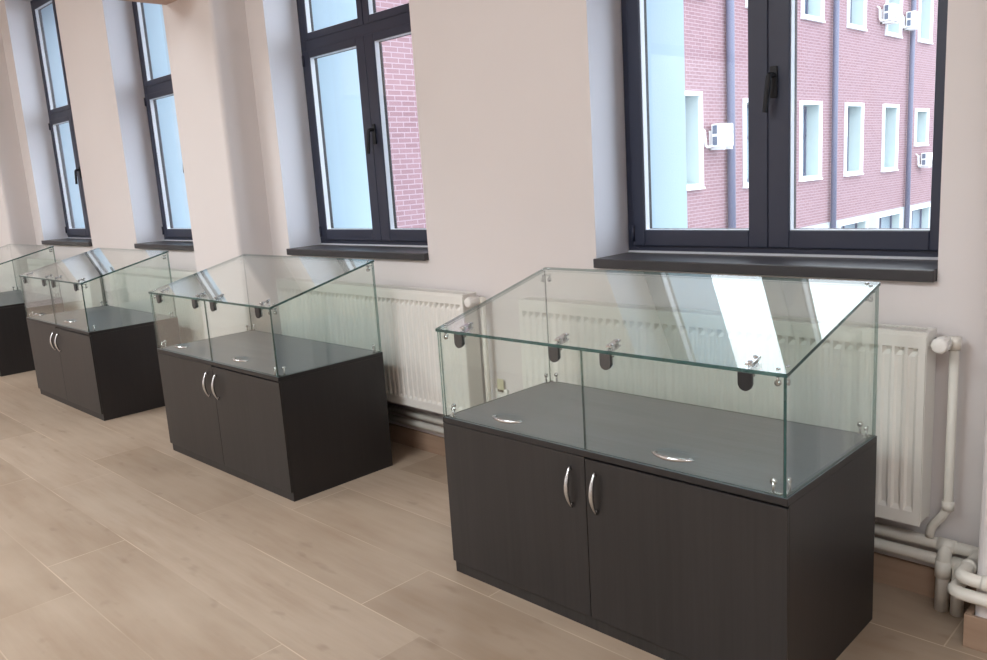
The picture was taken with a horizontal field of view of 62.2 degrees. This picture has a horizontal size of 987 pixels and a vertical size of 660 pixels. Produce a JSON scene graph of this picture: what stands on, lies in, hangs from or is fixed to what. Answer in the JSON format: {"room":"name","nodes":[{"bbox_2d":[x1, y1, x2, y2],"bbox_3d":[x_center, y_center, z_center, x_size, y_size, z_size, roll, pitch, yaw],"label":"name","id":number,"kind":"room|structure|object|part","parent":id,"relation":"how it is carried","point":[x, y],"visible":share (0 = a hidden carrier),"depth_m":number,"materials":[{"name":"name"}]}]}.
{"room":"museum","nodes":[
{"label":"museum","id":0,"kind":"room"},
{"bbox_2d":[0,28,38,291],"bbox_3d":[-5.479,-1.890,9.151,0.700,4.220,0.310,7,15,44],"label":"pillar","id":1,"kind":"structure","parent":0,"point":[16,222],"depth_m":8.95,"materials":[{"name":"paint"}]},
{"bbox_2d":[162,0,281,338],"bbox_3d":[-1.887,-1.453,5.642,0.680,4.220,0.310,7,15,44],"label":"pillar","id":2,"kind":"structure","parent":0,"point":[208,46],"depth_m":5.51,"materials":[{"name":"paint"}]},
{"bbox_2d":[122,0,176,4],"bbox_3d":[-4.785,-2.126,2.579,0.520,1.275,7.751,7,15,44],"label":"trim","id":3,"kind":"structure","parent":2,"relation":"attached to","point":[162,2],"depth_m":5.44,"materials":[{"name":"paint"}]},
{"bbox_2d":[0,0,986,567],"bbox_3d":[-1.508,-1.527,5.935,17.600,4.112,0.772,7,15,44],"label":"wall","id":4,"kind":"structure","parent":0,"point":[520,103],"depth_m":4.07,"materials":[{"name":"paint"}]},
{"bbox_2d":[30,0,91,246],"bbox_3d":[-4.215,-2.192,8.502,1.409,2.541,0.841,7,15,44],"label":"window","id":5,"kind":"structure","parent":4,"relation":"in","point":[60,115],"depth_m":8.70,"materials":[{"name":"black plastic"}]},
{"bbox_3d":[-4.582,-2.849,8.528,0.650,1.120,0.056,7,15,44],"label":"sash","id":6,"kind":"part","parent":5,"relation":"part of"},
{"bbox_3d":[-4.106,-2.791,8.062,0.667,1.120,0.056,7,15,44],"label":"sash","id":7,"kind":"part","parent":5,"relation":"part of","materials":[{"name":"black metal"}]},
{"bbox_3d":[-4.320,-0.920,8.553,1.409,0.042,0.316,7,15,44],"label":"sill","id":8,"kind":"part","parent":5,"relation":"part of","materials":[{"name":"black stone"}]},
{"bbox_3d":[-4.506,-1.631,8.755,0.663,1.233,0.066,7,15,44],"label":"sash","id":9,"kind":"part","parent":5,"relation":"part of","materials":[{"name":"black metal"}]},
{"bbox_3d":[-4.299,-1.597,8.463,0.064,0.176,0.035,-12,13,-37],"label":"handle","id":10,"kind":"part","parent":5,"relation":"part of","materials":[{"name":"black metal"}]},
{"bbox_3d":[-4.031,-1.573,8.290,0.668,1.233,0.066,7,15,44],"label":"sash","id":11,"kind":"part","parent":5,"relation":"part of","materials":[{"name":"black metal"}]},
{"bbox_2d":[27,258,103,310],"bbox_3d":[-4.426,-0.391,8.503,1.864,0.666,0.144,7,15,44],"label":"radiator","id":12,"kind":"object","parent":4,"relation":"attached to","point":[72,299],"visible":0.54,"depth_m":8.18,"materials":[{"name":"white metal"}]},
{"bbox_2d":[27,258,96,264],"bbox_3d":[-4.479,-0.712,8.454,1.795,0.012,0.097,7,15,44],"label":"grille","id":13,"kind":"object","parent":12,"relation":"attached to","point":[42,261],"depth_m":8.70,"materials":[{"name":"white metal"}]},
{"bbox_3d":[-3.819,-0.319,7.888,0.002,0.654,0.097,7,15,44],"label":"panel","id":14,"kind":"part","parent":12,"relation":"part of","materials":[{"name":"white metal"}]},
{"bbox_2d":[107,264,205,343],"bbox_3d":[-2.776,-0.190,6.891,1.864,0.666,0.144,7,15,44],"label":"radiator","id":15,"kind":"object","parent":4,"relation":"attached to","point":[130,286],"visible":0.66,"depth_m":6.72,"materials":[{"name":"white metal"}]},
{"bbox_2d":[108,264,196,273],"bbox_3d":[-2.830,-0.511,6.843,1.795,0.012,0.097,7,15,44],"label":"grille","id":16,"kind":"object","parent":15,"relation":"attached to","point":[133,269],"depth_m":6.86,"materials":[{"name":"white metal"}]},
{"bbox_2d":[132,2,193,250],"bbox_3d":[-2.444,-1.976,6.772,1.409,2.541,0.841,7,15,44],"label":"window","id":17,"kind":"structure","parent":4,"relation":"in","point":[161,87],"depth_m":7.09,"materials":[{"name":"black plastic"}]},
{"bbox_3d":[-2.811,-2.633,6.798,0.650,1.120,0.056,7,15,44],"label":"sash","id":18,"kind":"part","parent":17,"relation":"part of","materials":[{"name":"black metal"}]},
{"bbox_3d":[-2.549,-0.705,6.823,1.409,0.042,0.316,7,15,44],"label":"sill","id":19,"kind":"part","parent":17,"relation":"part of","materials":[{"name":"black stone"}]},
{"bbox_3d":[-2.736,-1.415,7.025,0.663,1.233,0.066,7,15,44],"label":"sash","id":20,"kind":"part","parent":17,"relation":"part of","materials":[{"name":"black metal"}]},
{"bbox_2d":[286,0,428,260],"bbox_3d":[-0.665,-1.760,5.034,1.409,2.541,0.841,7,15,44],"label":"window","id":21,"kind":"structure","parent":4,"relation":"in","point":[366,33],"depth_m":5.06,"materials":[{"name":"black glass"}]},
{"bbox_3d":[-1.032,-2.417,5.060,0.650,1.120,0.056,7,15,44],"label":"sash","id":22,"kind":"part","parent":21,"relation":"part of","materials":[{"name":"black metal"}]},
{"bbox_3d":[-0.957,-1.199,5.287,0.663,1.233,0.066,7,15,44],"label":"sash","id":23,"kind":"part","parent":21,"relation":"part of","materials":[{"name":"black metal"}]},
{"bbox_3d":[-0.770,-0.488,5.085,1.409,0.042,0.316,7,15,44],"label":"sill","id":24,"kind":"part","parent":21,"relation":"part of","materials":[{"name":"black stone"}]},
{"bbox_3d":[-0.749,-1.165,4.995,0.064,0.176,0.035,-12,13,-37],"label":"handle","id":25,"kind":"part","parent":21,"relation":"part of","materials":[{"name":"black metal"}]},
{"bbox_3d":[-0.556,-2.359,4.595,0.667,1.120,0.056,7,15,44],"label":"sash","id":26,"kind":"part","parent":21,"relation":"part of","materials":[{"name":"black metal"}]},
{"bbox_3d":[-0.481,-1.141,4.822,0.668,1.233,0.066,7,15,44],"label":"sash","id":27,"kind":"part","parent":21,"relation":"part of","materials":[{"name":"black metal"}]},
{"bbox_2d":[276,277,483,414],"bbox_3d":[-0.709,0.061,4.873,1.864,0.666,0.144,7,15,44],"label":"radiator","id":28,"kind":"object","parent":4,"relation":"attached to","point":[335,312],"visible":0.82,"depth_m":4.58,"materials":[{"name":"white metal"}]},
{"bbox_2d":[276,277,473,296],"bbox_3d":[-0.763,-0.260,4.824,1.795,0.012,0.097,7,15,44],"label":"grille","id":29,"kind":"object","parent":28,"relation":"attached to","point":[403,291],"depth_m":4.71,"materials":[{"name":"white metal"}]},
{"bbox_3d":[-0.102,0.133,4.258,0.002,0.654,0.097,7,15,44],"label":"panel","id":30,"kind":"part","parent":28,"relation":"part of","materials":[{"name":"white metal"}]},
{"bbox_2d":[479,297,491,401],"bbox_3d":[-0.053,0.180,4.264,0.086,0.713,0.038,7,15,44],"label":"riser pipe","id":31,"kind":"object","parent":28,"relation":"attached to","point":[482,299],"visible":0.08,"depth_m":4.22,"materials":[{"name":"white metal"}]},
{"bbox_2d":[495,379,508,398],"bbox_3d":[0.042,0.317,4.268,0.090,0.129,0.024,7,15,44],"label":"wall socket","id":32,"kind":"object","parent":4,"relation":"attached to","point":[500,391],"visible":0.55,"depth_m":4.26,"materials":[{"name":"white plastic"}]},
{"bbox_2d":[387,404,986,591],"bbox_3d":[0.400,0.620,3.760,5.280,0.066,0.292,7,15,44],"label":"supply pipe","id":33,"kind":"object","parent":4,"relation":"attached to","point":[964,573],"visible":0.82,"depth_m":2.81,"materials":[{"name":"white metal"}]},
{"bbox_2d":[388,413,986,607],"bbox_3d":[0.404,0.676,3.771,5.280,0.061,0.277,7,15,44],"label":"pipe","id":34,"kind":"object","parent":4,"relation":"attached to","point":[956,589],"visible":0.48,"depth_m":2.86,"materials":[{"name":"white metal"}]},
{"bbox_2d":[389,423,986,652],"bbox_3d":[-1.744,0.525,5.949,17.200,0.112,0.263,7,15,44],"label":"baseboard","id":35,"kind":"structure","parent":4,"relation":"attached to","point":[914,577],"depth_m":2.96,"materials":[{"name":"brown wood"}]},
{"bbox_2d":[518,296,951,526],"bbox_3d":[0.847,0.251,3.352,1.864,0.666,0.144,7,15,44],"label":"radiator","id":36,"kind":"object","parent":4,"relation":"attached to","point":[833,387],"visible":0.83,"depth_m":3.03,"materials":[{"name":"white metal"}]},
{"bbox_2d":[519,296,935,336],"bbox_3d":[0.793,-0.070,3.304,1.795,0.012,0.097,7,15,44],"label":"grille","id":37,"kind":"object","parent":36,"relation":"attached to","point":[812,325],"depth_m":3.14,"materials":[{"name":"white metal"}]},
{"bbox_3d":[1.454,0.323,2.737,0.002,0.654,0.097,7,15,44],"label":"panel","id":38,"kind":"part","parent":36,"relation":"part of","materials":[{"name":"white metal"}]},
{"bbox_2d":[925,336,961,538],"bbox_3d":[1.504,0.370,2.743,0.088,0.713,0.040,7,15,44],"label":"riser pipe","id":39,"kind":"object","parent":36,"relation":"attached to","point":[948,504],"visible":0.97,"depth_m":2.71,"materials":[{"name":"white metal"}]},
{"bbox_2d":[593,0,947,282],"bbox_3d":[1.165,-1.537,3.247,1.409,2.541,0.841,7,15,44],"label":"window","id":40,"kind":"structure","parent":4,"relation":"in","point":[772,244],"depth_m":3.27,"materials":[{"name":"black plastic"}]},
{"bbox_3d":[0.873,-0.976,3.499,0.663,1.233,0.066,7,15,44],"label":"sash","id":41,"kind":"part","parent":40,"relation":"part of","materials":[{"name":"black metal"}]},
{"bbox_3d":[1.060,-0.266,3.297,1.409,0.042,0.316,7,15,44],"label":"sill","id":42,"kind":"part","parent":40,"relation":"part of","materials":[{"name":"grey stone"}]},
{"bbox_3d":[1.081,-0.943,3.208,0.064,0.176,0.035,-12,13,-37],"label":"handle","id":43,"kind":"part","parent":40,"relation":"part of","materials":[{"name":"black metal"}]},
{"bbox_3d":[1.349,-0.918,3.035,0.668,1.233,0.066,7,15,44],"label":"sash","id":44,"kind":"part","parent":40,"relation":"part of","materials":[{"name":"black metal"}]},
{"bbox_2d":[0,370,986,659],"bbox_3d":[-4.238,1.305,3.494,17.600,0.188,8.972,7,15,44],"label":"floor","id":45,"kind":"structure","parent":0,"point":[117,543],"depth_m":3.44,"materials":[{"name":"brown wood"}]},
{"bbox_2d":[0,244,64,376],"bbox_3d":[-4.947,-0.245,8.263,1.400,1.162,0.689,7,15,44],"label":"display case","id":46,"kind":"object","parent":45,"relation":"on","point":[16,356],"visible":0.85,"depth_m":7.80,"materials":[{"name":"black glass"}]},
{"bbox_3d":[-4.967,-0.736,8.182,1.398,0.166,0.653,7,15,44],"label":"glass lid","id":47,"kind":"part","parent":46,"relation":"part of","materials":[{"name":"clear glass"}]},
{"bbox_3d":[-4.732,-0.619,8.437,1.392,0.492,0.008,7,15,44],"label":"glass","id":48,"kind":"part","parent":46,"relation":"part of","materials":[{"name":"clear glass"}]},
{"bbox_2d":[19,248,180,420],"bbox_3d":[-3.139,-0.025,6.497,1.400,1.162,0.689,7,15,44],"label":"display case","id":49,"kind":"object","parent":45,"relation":"on","point":[101,362],"visible":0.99,"depth_m":6.13,"materials":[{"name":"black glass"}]},
{"bbox_3d":[-3.608,-0.242,6.484,0.684,0.337,0.008,7,15,44],"label":"glass door","id":50,"kind":"part","parent":49,"relation":"part of","materials":[{"name":"clear glass"}]},
{"bbox_3d":[-3.585,0.233,6.577,0.698,0.580,0.011,7,15,44],"label":"door","id":51,"kind":"part","parent":49,"relation":"part of","materials":[{"name":"grey laminate"}]},
{"bbox_3d":[-3.405,0.090,6.325,0.017,0.153,0.040,7,15,44],"label":"handle","id":52,"kind":"part","parent":49,"relation":"part of","materials":[{"name":"silver metal"}]},
{"bbox_3d":[-3.330,0.099,6.252,0.017,0.153,0.040,7,15,44],"label":"handle","id":53,"kind":"part","parent":49,"relation":"part of","materials":[{"name":"silver metal"}]},
{"bbox_3d":[-3.643,-0.401,6.928,0.008,0.491,0.636,7,15,44],"label":"glass","id":54,"kind":"part","parent":49,"relation":"part of","materials":[{"name":"clear glass"}]},
{"bbox_3d":[-3.118,-0.182,6.005,0.684,0.337,0.008,7,15,44],"label":"glass door","id":55,"kind":"part","parent":49,"relation":"part of","materials":[{"name":"clear glass"}]},
{"bbox_3d":[-3.085,0.296,6.089,0.698,0.574,0.011,7,15,44],"label":"door","id":56,"kind":"part","parent":49,"relation":"part of","materials":[{"name":"grey laminate"}]},
{"bbox_3d":[-3.159,-0.516,6.416,1.398,0.166,0.653,7,15,44],"label":"glass lid","id":57,"kind":"part","parent":49,"relation":"part of","materials":[{"name":"clear glass"}]},
{"bbox_3d":[-2.657,-0.281,5.965,0.008,0.491,0.636,7,15,44],"label":"glass","id":58,"kind":"part","parent":49,"relation":"part of","materials":[{"name":"clear glass"}]},
{"bbox_3d":[-2.924,-0.399,6.670,1.392,0.492,0.008,7,15,44],"label":"glass","id":59,"kind":"part","parent":49,"relation":"part of","materials":[{"name":"clear glass"}]},
{"bbox_2d":[148,254,392,501],"bbox_3d":[-1.342,0.193,4.749,1.400,1.162,0.689,7,15,44],"label":"display case","id":60,"kind":"object","parent":45,"relation":"on","point":[294,419],"visible":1,"depth_m":4.42,"materials":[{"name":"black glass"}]},
{"bbox_3d":[-1.822,0.096,4.746,0.151,0.014,0.040,7,15,44],"label":"handle","id":61,"kind":"part","parent":60,"relation":"part of","materials":[{"name":"silver metal"}]},
{"bbox_3d":[-1.811,-0.024,4.736,0.684,0.337,0.008,7,15,44],"label":"glass door","id":62,"kind":"part","parent":60,"relation":"part of","materials":[{"name":"clear glass"}]},
{"bbox_3d":[-1.788,0.450,4.830,0.698,0.580,0.011,7,15,44],"label":"door","id":63,"kind":"part","parent":60,"relation":"part of","materials":[{"name":"grey laminate"}]},
{"bbox_3d":[-1.846,-0.184,5.181,0.008,0.491,0.636,7,15,44],"label":"glass","id":64,"kind":"part","parent":60,"relation":"part of","materials":[{"name":"clear glass"}]},
{"bbox_3d":[-1.608,0.307,4.578,0.017,0.153,0.040,7,15,44],"label":"handle","id":65,"kind":"part","parent":60,"relation":"part of","materials":[{"name":"silver metal"}]},
{"bbox_3d":[-1.533,0.316,4.505,0.017,0.153,0.040,7,15,44],"label":"handle","id":66,"kind":"part","parent":60,"relation":"part of","materials":[{"name":"silver metal"}]},
{"bbox_3d":[-1.332,0.156,4.268,0.151,0.014,0.040,7,15,44],"label":"handle","id":67,"kind":"part","parent":60,"relation":"part of","materials":[{"name":"silver metal"}]},
{"bbox_3d":[-1.321,0.035,4.258,0.684,0.337,0.008,7,15,44],"label":"glass door","id":68,"kind":"part","parent":60,"relation":"part of","materials":[{"name":"clear glass"}]},
{"bbox_3d":[-1.287,0.513,4.342,0.698,0.574,0.011,7,15,44],"label":"door","id":69,"kind":"part","parent":60,"relation":"part of","materials":[{"name":"grey laminate"}]},
{"bbox_3d":[-1.362,-0.298,4.668,1.398,0.166,0.653,7,15,44],"label":"glass lid","id":70,"kind":"part","parent":60,"relation":"part of","materials":[{"name":"clear glass"}]},
{"bbox_3d":[-1.127,-0.181,4.923,1.392,0.492,0.008,7,15,44],"label":"glass","id":71,"kind":"part","parent":60,"relation":"part of","materials":[{"name":"clear glass"}]},
{"bbox_3d":[-0.860,-0.064,4.217,0.008,0.491,0.636,7,15,44],"label":"glass","id":72,"kind":"part","parent":60,"relation":"part of","materials":[{"name":"clear glass"}]},
{"bbox_2d":[435,267,880,659],"bbox_3d":[0.518,0.418,2.937,1.400,1.162,0.689,7,15,44],"label":"display case","id":73,"kind":"object","parent":45,"relation":"on","point":[664,529],"visible":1,"depth_m":2.65,"materials":[{"name":"grey laminate"}]},
{"bbox_3d":[0.015,0.041,3.369,0.008,0.491,0.636,7,15,44],"label":"glass","id":74,"kind":"part","parent":73,"relation":"part of","materials":[{"name":"clear glass"}]},
{"bbox_3d":[0.039,0.322,2.934,0.151,0.014,0.040,7,15,44],"label":"handle","id":75,"kind":"part","parent":73,"relation":"part of","materials":[{"name":"silver metal"}]},
{"bbox_3d":[0.050,0.201,2.924,0.684,0.337,0.008,7,15,44],"label":"glass door","id":76,"kind":"part","parent":73,"relation":"part of","materials":[{"name":"clear glass"}]},
{"bbox_3d":[0.073,0.675,3.017,0.698,0.580,0.011,7,15,44],"label":"door","id":77,"kind":"part","parent":73,"relation":"part of","materials":[{"name":"grey laminate"}]},
{"bbox_3d":[0.253,0.533,2.766,0.017,0.153,0.040,7,15,44],"label":"handle","id":78,"kind":"part","parent":73,"relation":"part of","materials":[{"name":"silver metal"}]},
{"bbox_3d":[0.328,0.542,2.693,0.017,0.153,0.040,7,15,44],"label":"handle","id":79,"kind":"part","parent":73,"relation":"part of","materials":[{"name":"silver metal"}]},
{"bbox_3d":[0.499,-0.073,2.856,1.398,0.166,0.653,7,15,44],"label":"glass lid","id":80,"kind":"part","parent":73,"relation":"part of","materials":[{"name":"clear glass"}]},
{"bbox_3d":[0.529,0.381,2.455,0.151,0.014,0.040,7,15,44],"label":"handle","id":81,"kind":"part","parent":73,"relation":"part of","materials":[{"name":"silver metal"}]},
{"bbox_3d":[0.539,0.261,2.446,0.684,0.337,0.008,7,15,44],"label":"glass door","id":82,"kind":"part","parent":73,"relation":"part of","materials":[{"name":"clear glass"}]},
{"bbox_3d":[0.573,0.739,2.530,0.698,0.574,0.011,7,15,44],"label":"door","id":83,"kind":"part","parent":73,"relation":"part of","materials":[{"name":"grey laminate"}]},
{"bbox_3d":[0.733,0.044,3.111,1.392,0.492,0.008,7,15,44],"label":"glass","id":84,"kind":"part","parent":73,"relation":"part of","materials":[{"name":"clear glass"}]},
{"bbox_3d":[1.001,0.161,2.405,0.008,0.491,0.636,7,15,44],"label":"glass","id":85,"kind":"part","parent":73,"relation":"part of","materials":[{"name":"clear glass"}]},
{"bbox_2d":[934,545,951,611],"bbox_3d":[1.546,0.846,2.813,0.051,0.241,0.066,7,15,44],"label":"pipe","id":86,"kind":"object","parent":45,"relation":"on","point":[942,572],"visible":0.98,"depth_m":2.79,"materials":[{"name":"white metal"}]},
{"bbox_2d":[950,560,963,616],"bbox_3d":[1.579,0.874,2.781,0.042,0.194,0.055,7,15,44],"label":"pipe","id":87,"kind":"object","parent":45,"relation":"on","point":[956,605],"visible":0.38,"depth_m":2.77,"materials":[{"name":"white metal"}]},
{"bbox_2d":[975,394,986,618],"bbox_3d":[1.745,-1.011,2.094,0.685,4.220,0.310,7,15,44],"label":"wall","id":88,"kind":"structure","parent":0,"point":[980,611],"depth_m":2.53,"materials":[{"name":"paint"}]},
{"bbox_3d":[29.994,-1.691,31.841,80.000,0.200,79.227,7,15,44],"label":"ground","id":89,"kind":"structure","parent":0,"visible":0},
{"bbox_2d":[375,0,937,227],"bbox_3d":[8.034,-6.957,28.708,9.550,14.050,44.800,7,15,44],"label":"brick building","id":90,"kind":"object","parent":89,"relation":"on","point":[866,86],"visible":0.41,"depth_m":24.12,"materials":[{"name":"brick"}]},
{"bbox_2d":[703,123,732,149],"bbox_3d":[5.365,-4.630,19.620,0.436,0.610,0.853,7,15,44],"label":"air conditioner","id":91,"kind":"object","parent":90,"relation":"attached to","point":[721,134],"visible":1,"depth_m":19.51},
{"bbox_2d":[712,125,716,133],"bbox_3d":[5.268,-4.772,19.495,0.115,0.198,0.012,7,15,44],"label":"grille","id":92,"kind":"object","parent":91,"relation":"attached to","point":[714,127],"depth_m":19.49,"materials":[{"name":"grey metal"}]},
{"bbox_2d":[713,137,716,144],"bbox_3d":[5.285,-4.513,19.544,0.115,0.198,0.012,7,15,44],"label":"grille","id":93,"kind":"object","parent":91,"relation":"attached to","point":[714,138],"depth_m":19.54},
{"bbox_3d":[5.503,-4.682,19.686,0.300,0.550,0.550,7,15,44],"label":"casing","id":94,"kind":"part","parent":91,"relation":"part of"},
{"bbox_2d":[723,126,732,143],"bbox_3d":[5.598,-4.664,19.555,0.020,0.418,0.418,7,15,44],"label":"fan grille","id":95,"kind":"object","parent":91,"relation":"attached to","point":[727,130],"depth_m":19.54,"materials":[{"name":"white metal"}]},
{"bbox_3d":[6.589,-4.945,21.748,0.030,2.010,1.330,7,15,44],"label":"pane","id":96,"kind":"part","parent":90,"relation":"part of","materials":[{"name":"glass"}]},
{"bbox_3d":[8.839,-5.513,23.981,0.030,2.010,1.210,7,15,44],"label":"pane","id":97,"kind":"part","parent":90,"relation":"part of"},
{"bbox_3d":[11.341,-2.912,26.622,0.030,1.110,2.130,7,15,44],"label":"pane","id":98,"kind":"part","parent":90,"relation":"part of","materials":[{"name":"blue glass"}]},
{"bbox_3d":[13.577,-3.477,28.840,0.030,1.110,2.130,7,15,44],"label":"pane","id":99,"kind":"part","parent":90,"relation":"part of","materials":[{"name":"blue glass"}]},
{"bbox_2d":[877,3,898,24],"bbox_3d":[12.771,-10.232,26.503,0.436,0.580,0.923,7,15,44],"label":"air conditioner","id":100,"kind":"object","parent":90,"relation":"attached to","point":[889,13],"visible":1,"depth_m":26.38,"materials":[{"name":"white metal"}]},
{"bbox_3d":[12.909,-10.284,26.569,0.300,0.520,0.620,7,15,44],"label":"casing","id":101,"kind":"part","parent":100,"relation":"part of","materials":[{"name":"white metal"}]},
{"bbox_2d":[894,6,898,17],"bbox_3d":[13.002,-10.265,26.436,0.020,0.395,0.395,7,15,44],"label":"fan grille","id":102,"kind":"object","parent":100,"relation":"attached to","point":[896,8],"depth_m":26.43,"materials":[{"name":"white plastic"}]},
{"bbox_2d":[901,11,919,30],"bbox_3d":[14.216,-10.558,27.942,0.436,0.580,0.853,7,15,44],"label":"air conditioner","id":103,"kind":"object","parent":90,"relation":"attached to","point":[912,18],"visible":1,"depth_m":27.84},
{"bbox_3d":[14.355,-10.610,28.008,0.300,0.520,0.550,7,15,44],"label":"casing","id":104,"kind":"part","parent":103,"relation":"part of","materials":[{"name":"white metal"}]},
{"bbox_2d":[916,13,919,24],"bbox_3d":[14.449,-10.591,27.877,0.020,0.395,0.395,7,15,44],"label":"fan grille","id":105,"kind":"object","parent":103,"relation":"attached to","point":[917,14],"depth_m":27.86,"materials":[{"name":"white plastic"}]},
{"bbox_3d":[15.813,-4.042,31.059,0.030,1.110,2.130,7,15,44],"label":"pane","id":106,"kind":"part","parent":90,"relation":"part of","materials":[{"name":"glass"}]},
{"bbox_2d":[915,152,931,167],"bbox_3d":[15.894,-6.259,30.194,0.436,0.540,0.803,7,15,44],"label":"air conditioner","id":107,"kind":"object","parent":90,"relation":"attached to","point":[926,158],"visible":0.87,"depth_m":30.09,"materials":[{"name":"white metal"}]},
{"bbox_3d":[16.032,-6.311,30.260,0.300,0.480,0.500,7,15,44],"label":"casing","id":108,"kind":"part","parent":107,"relation":"part of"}
]}

